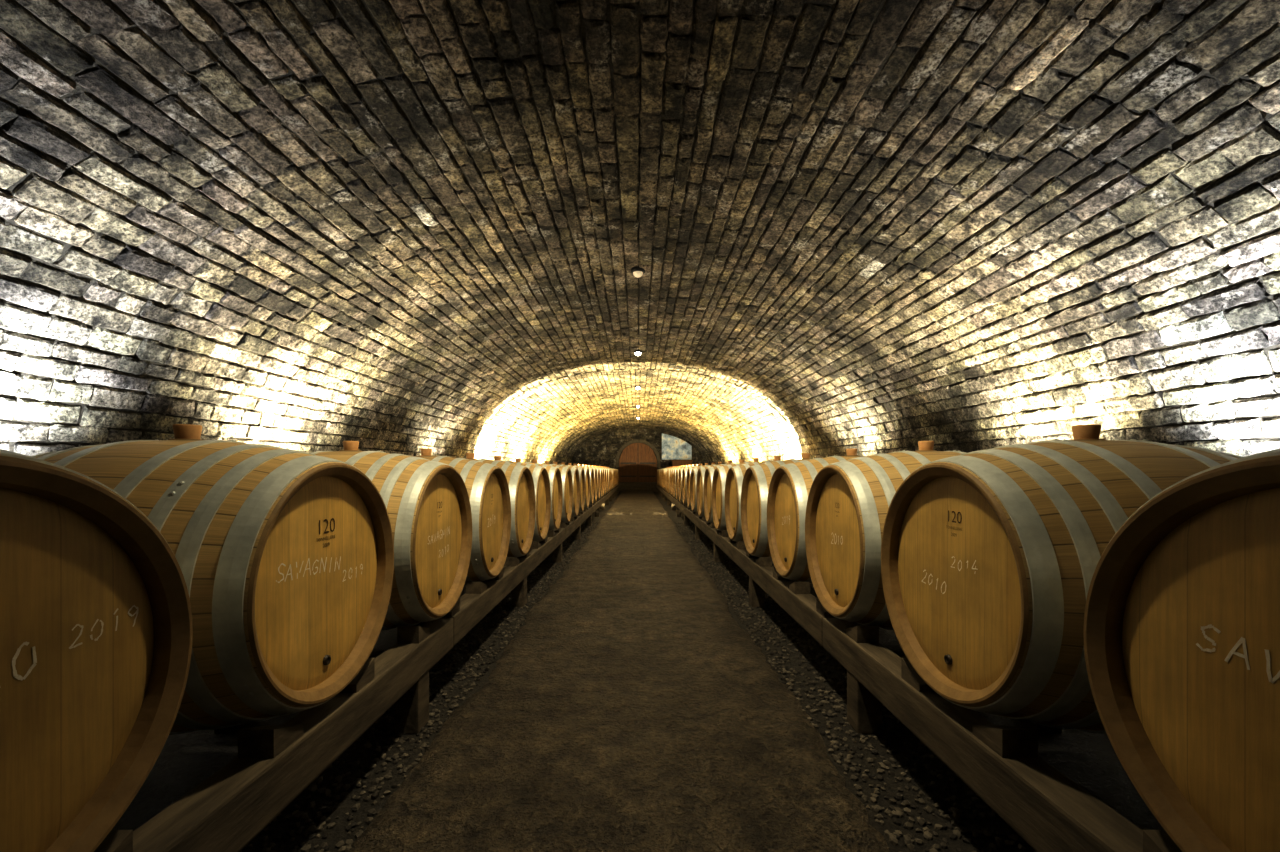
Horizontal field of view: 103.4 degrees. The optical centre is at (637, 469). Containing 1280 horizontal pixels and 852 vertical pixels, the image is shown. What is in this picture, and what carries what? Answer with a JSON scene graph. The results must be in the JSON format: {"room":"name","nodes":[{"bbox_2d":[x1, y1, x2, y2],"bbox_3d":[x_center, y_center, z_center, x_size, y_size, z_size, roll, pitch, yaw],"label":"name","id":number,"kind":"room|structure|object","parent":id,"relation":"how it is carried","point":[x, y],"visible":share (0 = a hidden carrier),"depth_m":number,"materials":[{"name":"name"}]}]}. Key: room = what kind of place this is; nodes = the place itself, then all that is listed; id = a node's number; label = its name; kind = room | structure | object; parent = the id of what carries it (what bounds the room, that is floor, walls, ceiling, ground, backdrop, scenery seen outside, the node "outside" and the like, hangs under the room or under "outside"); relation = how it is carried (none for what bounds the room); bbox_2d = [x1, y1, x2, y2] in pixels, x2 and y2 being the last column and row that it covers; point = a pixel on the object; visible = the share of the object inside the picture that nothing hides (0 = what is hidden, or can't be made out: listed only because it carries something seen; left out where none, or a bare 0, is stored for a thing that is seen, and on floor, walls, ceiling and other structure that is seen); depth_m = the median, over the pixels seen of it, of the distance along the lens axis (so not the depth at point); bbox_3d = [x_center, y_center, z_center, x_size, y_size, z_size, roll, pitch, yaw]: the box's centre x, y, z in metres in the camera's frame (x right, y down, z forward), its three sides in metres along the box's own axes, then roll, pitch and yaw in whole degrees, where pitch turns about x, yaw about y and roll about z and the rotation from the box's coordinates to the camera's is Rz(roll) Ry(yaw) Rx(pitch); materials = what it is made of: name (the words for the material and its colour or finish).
{"room":"wine cellar","nodes":[
{"label":"wine cellar","id":0,"kind":"room"},
{"bbox_2d":[0,394,571,464],"bbox_3d":[-3.299,0.279,11.000,0.198,1.458,27.212,0,0,0],"label":"wall","id":1,"kind":"structure","parent":0,"point":[28,426],"depth_m":3.22,"materials":[{"name":"brick"}]},
{"bbox_2d":[112,492,1163,851],"bbox_3d":[0.000,1.020,11.000,6.700,0.100,27.300,0,0,0],"label":"floor","id":2,"kind":"structure","parent":0,"point":[1089,759],"depth_m":1.69,"materials":[{"name":"grey gravel"}]},
{"bbox_2d":[94,484,619,851],"bbox_3d":[-1.180,0.773,10.697,0.760,0.393,23.794,0,0,0],"label":"rack","id":3,"kind":"object","parent":2,"relation":"on","point":[274,764],"visible":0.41,"depth_m":1.29,"materials":[{"name":"brown wood"}]},
{"bbox_2d":[0,449,192,851],"bbox_3d":[-1.190,0.267,0.595,0.800,0.772,0.733,0,0,0],"label":"wine barrel","id":4,"kind":"object","parent":3,"relation":"on","point":[96,624],"visible":1,"depth_m":0.74,"materials":[{"name":"brown wood"}]},
{"bbox_2d":[31,424,393,734],"bbox_3d":[-1.190,0.267,1.335,0.800,0.772,0.733,0,0,0],"label":"wine barrel","id":5,"kind":"object","parent":3,"relation":"on","point":[285,557],"visible":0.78,"depth_m":1.16,"materials":[{"name":"brown wood"}]},
{"bbox_2d":[311,441,471,629],"bbox_3d":[-1.183,0.267,2.080,0.800,0.772,0.733,0,0,1],"label":"wine barrel","id":6,"kind":"object","parent":3,"relation":"on","point":[427,502],"visible":0.35,"depth_m":1.95,"materials":[{"name":"brown wood"}]},
{"bbox_2d":[411,449,510,583],"bbox_3d":[-1.183,0.267,2.823,0.800,0.772,0.733,0,0,0],"label":"wine barrel","id":7,"kind":"object","parent":3,"relation":"on","point":[486,484],"visible":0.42,"depth_m":2.74,"materials":[{"name":"brown wood"}]},
{"bbox_2d":[466,453,535,556],"bbox_3d":[-1.184,0.267,3.565,0.800,0.772,0.733,0,0,0],"label":"wine barrel","id":8,"kind":"object","parent":3,"relation":"on","point":[519,478],"visible":0.32,"depth_m":3.51,"materials":[{"name":"brown wood"}]},
{"bbox_2d":[494,456,550,541],"bbox_3d":[-1.197,0.267,4.311,0.800,0.772,0.733,0,0,0],"label":"wine barrel","id":9,"kind":"object","parent":3,"relation":"on","point":[540,476],"visible":0.2,"depth_m":4.31,"materials":[{"name":"brown wood"}]},
{"bbox_2d":[515,458,562,530],"bbox_3d":[-1.198,0.267,5.049,0.800,0.772,0.733,0,0,0],"label":"wine barrel","id":10,"kind":"object","parent":3,"relation":"on","point":[554,474],"visible":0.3,"depth_m":5.04,"materials":[{"name":"brown wood"}]},
{"bbox_2d":[532,460,572,522],"bbox_3d":[-1.187,0.267,5.793,0.800,0.772,0.733,0,0,0],"label":"wine barrel","id":11,"kind":"object","parent":3,"relation":"on","point":[566,475],"visible":0.18,"depth_m":5.77,"materials":[{"name":"brown wood"}]},
{"bbox_2d":[544,461,579,516],"bbox_3d":[-1.187,0.267,6.542,0.800,0.772,0.733,0,0,0],"label":"wine barrel","id":12,"kind":"object","parent":3,"relation":"on","point":[575,473],"visible":0.24,"depth_m":6.63,"materials":[{"name":"brown wood"}]},
{"bbox_2d":[553,462,584,511],"bbox_3d":[-1.191,0.267,7.283,0.800,0.772,0.733,0,0,0],"label":"wine barrel","id":13,"kind":"object","parent":3,"relation":"on","point":[581,470],"visible":0.13,"depth_m":7.38,"materials":[{"name":"brown wood"}]},
{"bbox_2d":[561,462,589,507],"bbox_3d":[-1.191,0.267,8.021,0.800,0.772,0.733,0,0,1],"label":"wine barrel","id":14,"kind":"object","parent":3,"relation":"on","point":[586,470],"visible":0.21,"depth_m":8.09,"materials":[{"name":"brown wood"}]},
{"bbox_2d":[568,463,593,504],"bbox_3d":[-1.185,0.267,8.769,0.800,0.772,0.733,0,0,0],"label":"wine barrel","id":15,"kind":"object","parent":3,"relation":"on","point":[591,472],"visible":0.2,"depth_m":8.80,"materials":[{"name":"brown wood"}]},
{"bbox_2d":[573,464,597,501],"bbox_3d":[-1.187,0.267,9.512,0.800,0.772,0.733,0,0,0],"label":"wine barrel","id":16,"kind":"object","parent":3,"relation":"on","point":[594,469],"visible":0.16,"depth_m":9.64,"materials":[{"name":"brown wood"}]},
{"bbox_2d":[578,464,599,499],"bbox_3d":[-1.187,0.267,10.256,0.800,0.772,0.733,0,0,0],"label":"wine barrel","id":17,"kind":"object","parent":3,"relation":"on","point":[597,469],"visible":0.2,"depth_m":10.24,"materials":[{"name":"brown wood"}]},
{"bbox_2d":[582,465,602,497],"bbox_3d":[-1.186,0.267,10.998,0.800,0.772,0.733,0,0,0],"label":"wine barrel","id":18,"kind":"object","parent":3,"relation":"on","point":[601,472],"visible":0.12,"depth_m":11.11,"materials":[{"name":"brown wood"}]},
{"bbox_2d":[585,465,604,495],"bbox_3d":[-1.196,0.267,11.742,0.800,0.772,0.733,0,0,0],"label":"wine barrel","id":19,"kind":"object","parent":3,"relation":"on","point":[585,465],"visible":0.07,"depth_m":11.98,"materials":[{"name":"brown wood"}]},
{"bbox_2d":[588,465,605,493],"bbox_3d":[-1.198,0.267,12.480,0.800,0.772,0.733,0,0,0],"label":"wine barrel","id":20,"kind":"object","parent":3,"relation":"on","point":[588,465],"visible":0.13,"depth_m":12.55,"materials":[{"name":"brown wood"}]},
{"bbox_2d":[591,465,607,492],"bbox_3d":[-1.194,0.267,13.223,0.800,0.772,0.733,0,0,0],"label":"wine barrel","id":21,"kind":"object","parent":3,"relation":"on","point":[591,465],"visible":0.12,"depth_m":13.19,"materials":[{"name":"brown wood"}]},
{"bbox_2d":[594,466,609,491],"bbox_3d":[-1.183,0.267,13.970,0.800,0.772,0.733,0,0,0],"label":"wine barrel","id":22,"kind":"object","parent":3,"relation":"on","point":[594,466],"visible":0.16,"depth_m":13.88,"materials":[{"name":"brown wood"}]},
{"bbox_2d":[598,466,612,489],"bbox_3d":[-1.193,0.267,15.456,0.800,0.772,0.733,0,0,0],"label":"wine barrel","id":23,"kind":"object","parent":3,"relation":"on","point":[598,466],"visible":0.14,"depth_m":15.31,"materials":[{"name":"brown wood"}]},
{"bbox_2d":[600,466,613,488],"bbox_3d":[-1.189,0.267,16.201,0.800,0.772,0.733,0,0,-1],"label":"wine barrel","id":24,"kind":"object","parent":3,"relation":"on","point":[600,466],"visible":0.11,"depth_m":16.34,"materials":[{"name":"brown wood"}]},
{"bbox_2d":[240,522,598,851],"bbox_3d":[-0.939,0.966,4.796,0.449,0.027,9.016,0,0,0],"label":"gravel bed","id":25,"kind":"object","parent":2,"relation":"on","point":[298,815],"visible":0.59,"depth_m":1.76,"materials":[{"name":"gravel"}]},
{"bbox_2d":[346,491,889,851],"bbox_3d":[-0.034,0.959,9.975,1.446,0.041,25.150,0,0,0],"label":"path","id":26,"kind":"object","parent":2,"relation":"on","point":[630,710],"visible":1,"depth_m":1.75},
{"bbox_2d":[671,460,692,466],"bbox_3d":[2.050,0.260,23.630,1.000,1.420,0.580,0,0,0],"label":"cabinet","id":27,"kind":"object","parent":2,"relation":"on","point":[674,462],"visible":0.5,"depth_m":23.37,"materials":[{"name":"brown wood"}]},
{"bbox_2d":[674,522,1025,851],"bbox_3d":[0.869,0.966,4.794,0.447,0.028,9.014,0,0,0],"label":"gravel bed","id":28,"kind":"object","parent":2,"relation":"on","point":[954,818],"visible":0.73,"depth_m":1.73,"materials":[{"name":"gravel"}]},
{"bbox_2d":[656,484,1181,851],"bbox_3d":[1.180,0.773,10.697,0.760,0.393,23.794,0,0,0],"label":"rack","id":29,"kind":"object","parent":2,"relation":"on","point":[1002,764],"visible":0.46,"depth_m":1.30,"materials":[{"name":"brown wood"}]},
{"bbox_2d":[663,466,677,489],"bbox_3d":[1.188,0.267,15.453,0.800,0.772,0.733,0,0,0],"label":"wine barrel","id":30,"kind":"object","parent":29,"relation":"on","point":[676,466],"visible":0.19,"depth_m":15.39,"materials":[{"name":"brown wood"}]},
{"bbox_2d":[666,466,681,491],"bbox_3d":[1.196,0.267,13.973,0.800,0.772,0.733,0,0,0],"label":"wine barrel","id":31,"kind":"object","parent":29,"relation":"on","point":[680,466],"visible":0.12,"depth_m":13.96,"materials":[{"name":"brown wood"}]},
{"bbox_2d":[667,465,683,492],"bbox_3d":[1.188,0.267,13.225,0.800,0.772,0.733,0,0,0],"label":"wine barrel","id":32,"kind":"object","parent":29,"relation":"on","point":[682,465],"visible":0.16,"depth_m":13.22,"materials":[{"name":"brown wood"}]},
{"bbox_2d":[669,465,686,493],"bbox_3d":[1.192,0.267,12.480,0.800,0.772,0.733,0,0,0],"label":"wine barrel","id":33,"kind":"object","parent":29,"relation":"on","point":[685,465],"visible":0.16,"depth_m":12.72,"materials":[{"name":"brown wood"}]},
{"bbox_2d":[671,465,689,495],"bbox_3d":[1.188,0.267,11.736,0.800,0.772,0.733,0,0,0],"label":"wine barrel","id":34,"kind":"object","parent":29,"relation":"on","point":[688,465],"visible":0.13,"depth_m":11.96,"materials":[{"name":"brown wood"}]},
{"bbox_2d":[673,465,693,497],"bbox_3d":[1.182,0.267,10.994,0.800,0.772,0.733,0,0,0],"label":"wine barrel","id":35,"kind":"object","parent":29,"relation":"on","point":[674,471],"visible":0.2,"depth_m":10.98,"materials":[{"name":"brown wood"}]},
{"bbox_2d":[676,464,697,499],"bbox_3d":[1.185,0.267,10.253,0.800,0.772,0.733,0,0,1],"label":"wine barrel","id":36,"kind":"object","parent":29,"relation":"on","point":[677,470],"visible":0.1,"depth_m":10.24,"materials":[{"name":"brown wood"}]},
{"bbox_2d":[678,464,701,501],"bbox_3d":[1.183,0.267,9.508,0.800,0.772,0.733,0,0,0],"label":"wine barrel","id":37,"kind":"object","parent":29,"relation":"on","point":[681,469],"visible":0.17,"depth_m":9.54,"materials":[{"name":"brown wood"}]},
{"bbox_2d":[682,463,707,504],"bbox_3d":[1.188,0.267,8.765,0.800,0.772,0.733,0,0,0],"label":"wine barrel","id":38,"kind":"object","parent":29,"relation":"on","point":[684,473],"visible":0.21,"depth_m":8.75,"materials":[{"name":"brown wood"}]},
{"bbox_2d":[686,462,714,507],"bbox_3d":[1.196,0.267,8.027,0.800,0.772,0.733,0,0,0],"label":"wine barrel","id":39,"kind":"object","parent":29,"relation":"on","point":[712,463],"visible":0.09,"depth_m":8.15,"materials":[{"name":"brown wood"}]},
{"bbox_2d":[690,462,721,511],"bbox_3d":[1.183,0.267,7.285,0.800,0.772,0.733,0,0,0],"label":"wine barrel","id":40,"kind":"object","parent":29,"relation":"on","point":[693,479],"visible":0.16,"depth_m":7.31,"materials":[{"name":"brown wood"}]},
{"bbox_2d":[696,461,731,516],"bbox_3d":[1.190,0.267,6.540,0.800,0.772,0.733,0,0,0],"label":"wine barrel","id":41,"kind":"object","parent":29,"relation":"on","point":[701,471],"visible":0.21,"depth_m":6.56,"materials":[{"name":"brown wood"}]},
{"bbox_2d":[703,460,743,522],"bbox_3d":[1.191,0.267,5.800,0.800,0.772,0.733,0,0,0],"label":"wine barrel","id":42,"kind":"object","parent":29,"relation":"on","point":[708,477],"visible":0.2,"depth_m":5.83,"materials":[{"name":"brown wood"}]},
{"bbox_2d":[712,458,758,530],"bbox_3d":[1.182,0.267,5.052,0.800,0.772,0.733,0,0,0],"label":"wine barrel","id":43,"kind":"object","parent":29,"relation":"on","point":[720,473],"visible":0.23,"depth_m":5.01,"materials":[{"name":"brown wood"}]},
{"bbox_2d":[725,456,780,541],"bbox_3d":[1.190,0.267,4.311,0.800,0.772,0.733,0,0,0],"label":"wine barrel","id":44,"kind":"object","parent":29,"relation":"on","point":[735,475],"visible":0.28,"depth_m":4.27,"materials":[{"name":"brown wood"}]},
{"bbox_2d":[741,453,810,556],"bbox_3d":[1.185,0.267,3.565,0.800,0.772,0.733,0,0,0],"label":"wine barrel","id":45,"kind":"object","parent":29,"relation":"on","point":[757,478],"visible":0.27,"depth_m":3.49,"materials":[{"name":"brown wood"}]},
{"bbox_2d":[767,449,865,583],"bbox_3d":[1.196,0.267,2.828,0.800,0.772,0.733,0,0,0],"label":"wine barrel","id":46,"kind":"object","parent":29,"relation":"on","point":[791,483],"visible":0.35,"depth_m":2.74,"materials":[{"name":"brown wood"}]},
{"bbox_2d":[805,441,965,629],"bbox_3d":[1.186,0.267,2.080,0.800,0.772,0.733,0,0,0],"label":"wine barrel","id":47,"kind":"object","parent":29,"relation":"on","point":[848,503],"visible":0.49,"depth_m":1.96,"materials":[{"name":"brown wood"}]},
{"bbox_2d":[881,424,1241,733],"bbox_3d":[1.190,0.267,1.341,0.800,0.772,0.733,0,0,0],"label":"wine barrel","id":48,"kind":"object","parent":29,"relation":"on","point":[990,558],"visible":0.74,"depth_m":1.16,"materials":[{"name":"brown wood"}]},
{"bbox_2d":[1083,448,1279,851],"bbox_3d":[1.190,0.267,0.595,0.800,0.772,0.733,0,0,0],"label":"wine barrel","id":49,"kind":"object","parent":29,"relation":"on","point":[1181,628],"visible":1,"depth_m":0.74,"materials":[{"name":"brown wood"}]},
{"bbox_3d":[0.000,0.780,23.555,3.000,0.380,1.910,0,0,0],"label":"stone steps","id":50,"kind":"object","parent":2,"relation":"on","visible":0},
{"bbox_2d":[619,443,656,481],"bbox_3d":[0.000,-0.365,24.485,1.832,1.910,0.050,0,0,0],"label":"door","id":51,"kind":"structure","parent":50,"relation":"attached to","point":[637,453],"depth_m":24.46,"materials":[{"name":"brown wood"}]},
{"bbox_2d":[620,463,655,476],"bbox_3d":[0.000,-0.350,24.446,1.700,1.880,0.032,0,0,0],"label":"straps","id":52,"kind":"object","parent":51,"relation":"attached to","point":[620,463],"visible":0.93,"depth_m":24.44,"materials":[{"name":"black metal"}]},
{"bbox_2d":[571,429,704,468],"bbox_3d":[0.000,-0.550,24.583,6.800,3.200,0.110,0,0,0],"label":"wall","id":53,"kind":"structure","parent":0,"point":[601,450],"depth_m":24.55,"materials":[{"name":"brick"}]},
{"bbox_2d":[616,439,659,469],"bbox_3d":[0.000,-0.445,24.455,2.160,2.070,0.110,0,0,0],"label":"stone surround","id":54,"kind":"object","parent":53,"relation":"attached to","point":[637,440],"depth_m":24.40,"materials":[{"name":"grey stone"}]},
{"bbox_2d":[662,433,691,459],"bbox_3d":[1.875,-1.139,24.485,1.450,1.278,0.030,0,0,0],"label":"wall","id":55,"kind":"structure","parent":53,"relation":"attached to","point":[673,448],"depth_m":24.47,"materials":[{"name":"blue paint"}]},
{"bbox_2d":[0,0,1279,462],"bbox_3d":[0.014,-1.235,11.002,6.594,1.705,27.204,0,0,0],"label":"ceiling","id":56,"kind":"structure","parent":0,"point":[426,222],"depth_m":2.91,"materials":[{"name":"brick"}]},
{"bbox_2d":[631,266,644,277],"bbox_3d":[0.000,-1.974,5.050,0.146,0.093,0.146,0,0,0],"label":"ceiling lamp","id":57,"kind":"object","parent":56,"relation":"attached to","point":[636,271],"depth_m":5.01,"materials":[{"name":"white glass"}]},
{"bbox_2d":[634,349,641,355],"bbox_3d":[0.000,-1.974,8.500,0.146,0.093,0.146,0,0,0],"label":"ceiling lamp","id":58,"kind":"object","parent":56,"relation":"attached to","point":[637,352],"depth_m":8.46,"materials":[{"name":"white glass"}]},
{"bbox_2d":[704,392,1279,464],"bbox_3d":[3.304,0.304,11.001,0.218,1.413,27.215,0,0,0],"label":"wall","id":59,"kind":"structure","parent":0,"point":[1240,426],"depth_m":3.18,"materials":[{"name":"brick"}]}
]}

